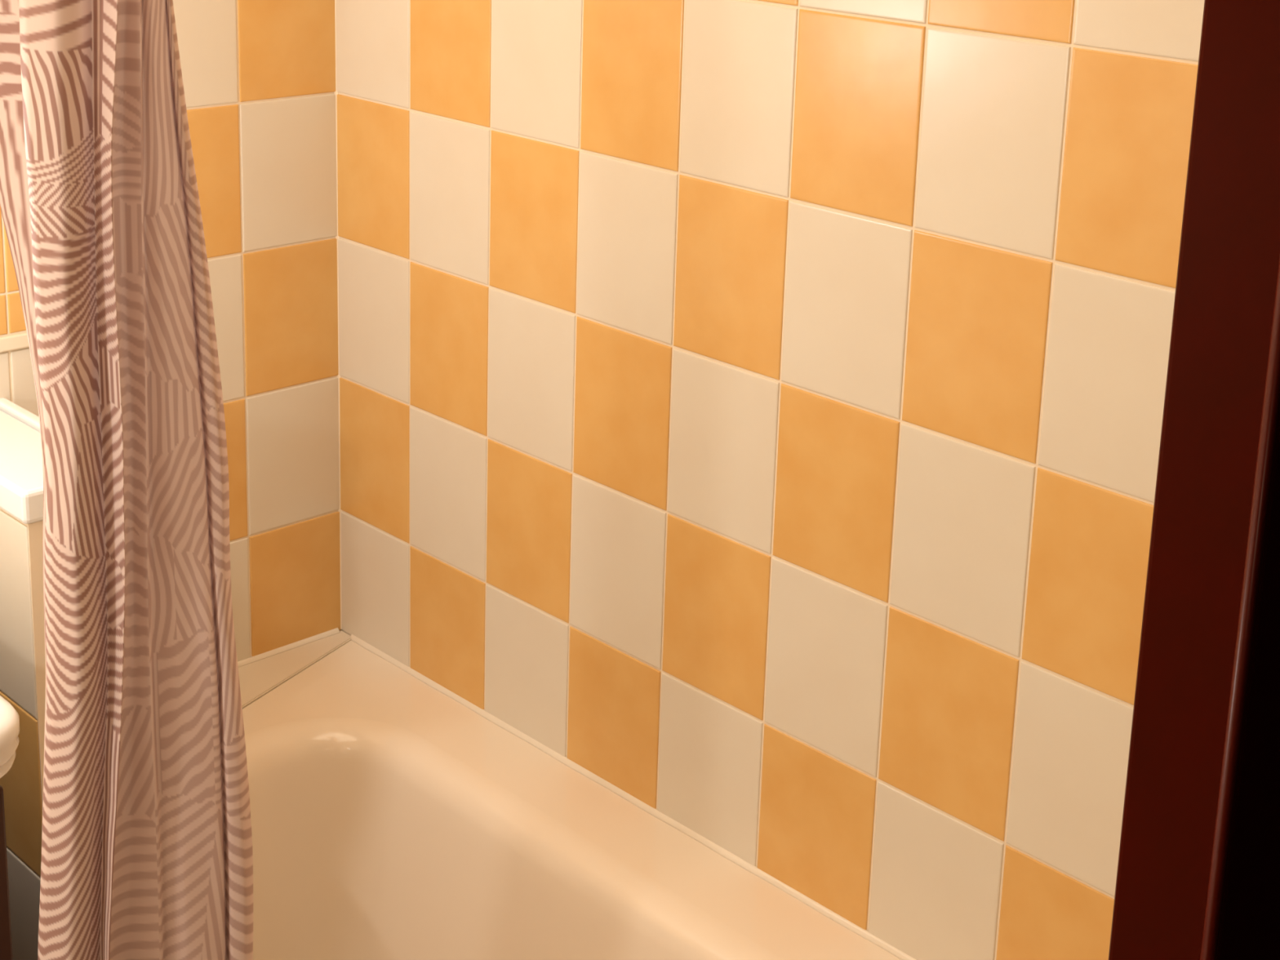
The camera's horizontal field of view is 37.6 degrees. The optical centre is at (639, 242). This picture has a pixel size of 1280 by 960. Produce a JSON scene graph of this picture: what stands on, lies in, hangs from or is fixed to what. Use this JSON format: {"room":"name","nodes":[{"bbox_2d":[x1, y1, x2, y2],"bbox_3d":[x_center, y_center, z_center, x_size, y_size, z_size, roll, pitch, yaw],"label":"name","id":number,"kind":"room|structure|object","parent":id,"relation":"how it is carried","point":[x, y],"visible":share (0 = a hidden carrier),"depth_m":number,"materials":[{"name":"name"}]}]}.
{"room":"bathroom","nodes":[
{"label":"bathroom","id":0,"kind":"room"},
{"bbox_2d":[0,397,45,959],"bbox_3d":[-0.727,0.729,2.260,0.123,1.038,0.299,-11,19,-43],"label":"wall partition","id":1,"kind":"structure","parent":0,"point":[22,628],"depth_m":2.08,"materials":[{"name":"beige tile"}]},
{"bbox_2d":[0,0,341,661],"bbox_3d":[-1.145,0.083,1.939,1.950,2.420,0.082,-11,19,-43],"label":"wall","id":2,"kind":"structure","parent":0,"point":[259,76],"depth_m":2.52,"materials":[{"name":"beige tile"}]},
{"bbox_2d":[0,332,29,352],"bbox_3d":[-1.233,0.216,1.828,1.634,0.018,0.006,-11,19,-43],"label":"trim","id":3,"kind":"structure","parent":2,"relation":"attached to","point":[17,341],"depth_m":2.27,"materials":[{"name":"beige ceramic"}]},
{"bbox_2d":[237,627,339,666],"bbox_3d":[-0.592,0.591,2.565,0.436,0.006,0.007,-11,19,-43],"label":"trim","id":4,"kind":"structure","parent":2,"relation":"attached to","point":[252,659],"depth_m":2.65,"materials":[{"name":"beige"}]},
{"bbox_2d":[238,630,351,708],"bbox_3d":[-0.540,0.891,2.578,0.444,0.581,0.176,-11,19,-43],"label":"ledge","id":5,"kind":"object","parent":2,"relation":"attached to","point":[257,678],"depth_m":2.60,"materials":[{"name":"beige ceramic"}]},
{"bbox_2d":[333,0,342,629],"bbox_3d":[-0.405,-0.323,2.501,0.004,1.817,0.004,-11,19,-43],"label":"trim","id":6,"kind":"structure","parent":2,"relation":"attached to","point":[335,92],"depth_m":2.61,"materials":[{"name":"beige tile"}]},
{"bbox_2d":[335,0,1204,959],"bbox_3d":[0.161,0.096,2.047,0.082,2.420,1.740,-11,19,-43],"label":"wall","id":7,"kind":"structure","parent":0,"point":[751,411],"depth_m":2.01,"materials":[{"name":"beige tile"}]},
{"bbox_2d":[350,634,915,959],"bbox_3d":[0.126,0.716,2.153,0.007,0.008,1.566,-11,19,-43],"label":"trim","id":8,"kind":"structure","parent":7,"relation":"attached to","point":[727,855],"depth_m":2.26,"materials":[{"name":"beige"}]},
{"bbox_3d":[-0.536,-0.963,1.066,2.110,0.060,1.740,-11,19,-43],"label":"ceiling","id":9,"kind":"structure","parent":0,"visible":0},
{"bbox_2d":[0,0,253,959],"bbox_3d":[-0.428,0.164,1.554,0.200,2.348,0.080,-2,14,-16],"label":"shower curtain","id":10,"kind":"object","parent":9,"relation":"hanging from","point":[147,853],"visible":1,"depth_m":1.55,"materials":[{"name":"fabric"}]},
{"bbox_3d":[-0.180,1.564,1.224,2.110,0.060,2.980,-11,19,-43],"label":"floor","id":11,"kind":"structure","parent":0,"visible":0},
{"bbox_2d":[0,785,13,959],"bbox_3d":[-1.001,0.920,1.878,0.594,0.832,0.518,-11,19,-43],"label":"vanity cabinet","id":12,"kind":"object","parent":11,"relation":"on","point":[6,941],"visible":1,"depth_m":1.84,"materials":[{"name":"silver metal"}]},
{"bbox_2d":[0,695,19,777],"bbox_3d":[-0.983,0.481,1.774,0.626,0.068,0.521,-11,19,-43],"label":"washbasin","id":13,"kind":"object","parent":12,"relation":"in","point":[9,716],"visible":1,"depth_m":1.80,"materials":[{"name":"white ceramic"}]},
{"bbox_2d":[242,640,901,959],"bbox_3d":[-0.098,1.043,2.019,0.600,0.578,1.563,-11,19,-43],"label":"bathtub","id":14,"kind":"object","parent":11,"relation":"on","point":[392,819],"visible":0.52,"depth_m":2.36,"materials":[{"name":"beige ceramic"}]},
{"bbox_3d":[0.008,0.402,0.775,1.950,2.420,0.066,-11,19,-43],"label":"wall","id":15,"kind":"structure","parent":0,"visible":0},
{"bbox_2d":[1108,0,1279,959],"bbox_3d":[0.019,0.526,0.820,0.950,2.160,0.066,-11,19,-43],"label":"door","id":16,"kind":"structure","parent":15,"relation":"in","point":[1198,872],"depth_m":1.00,"materials":[{"name":"brown wood"}]}
]}

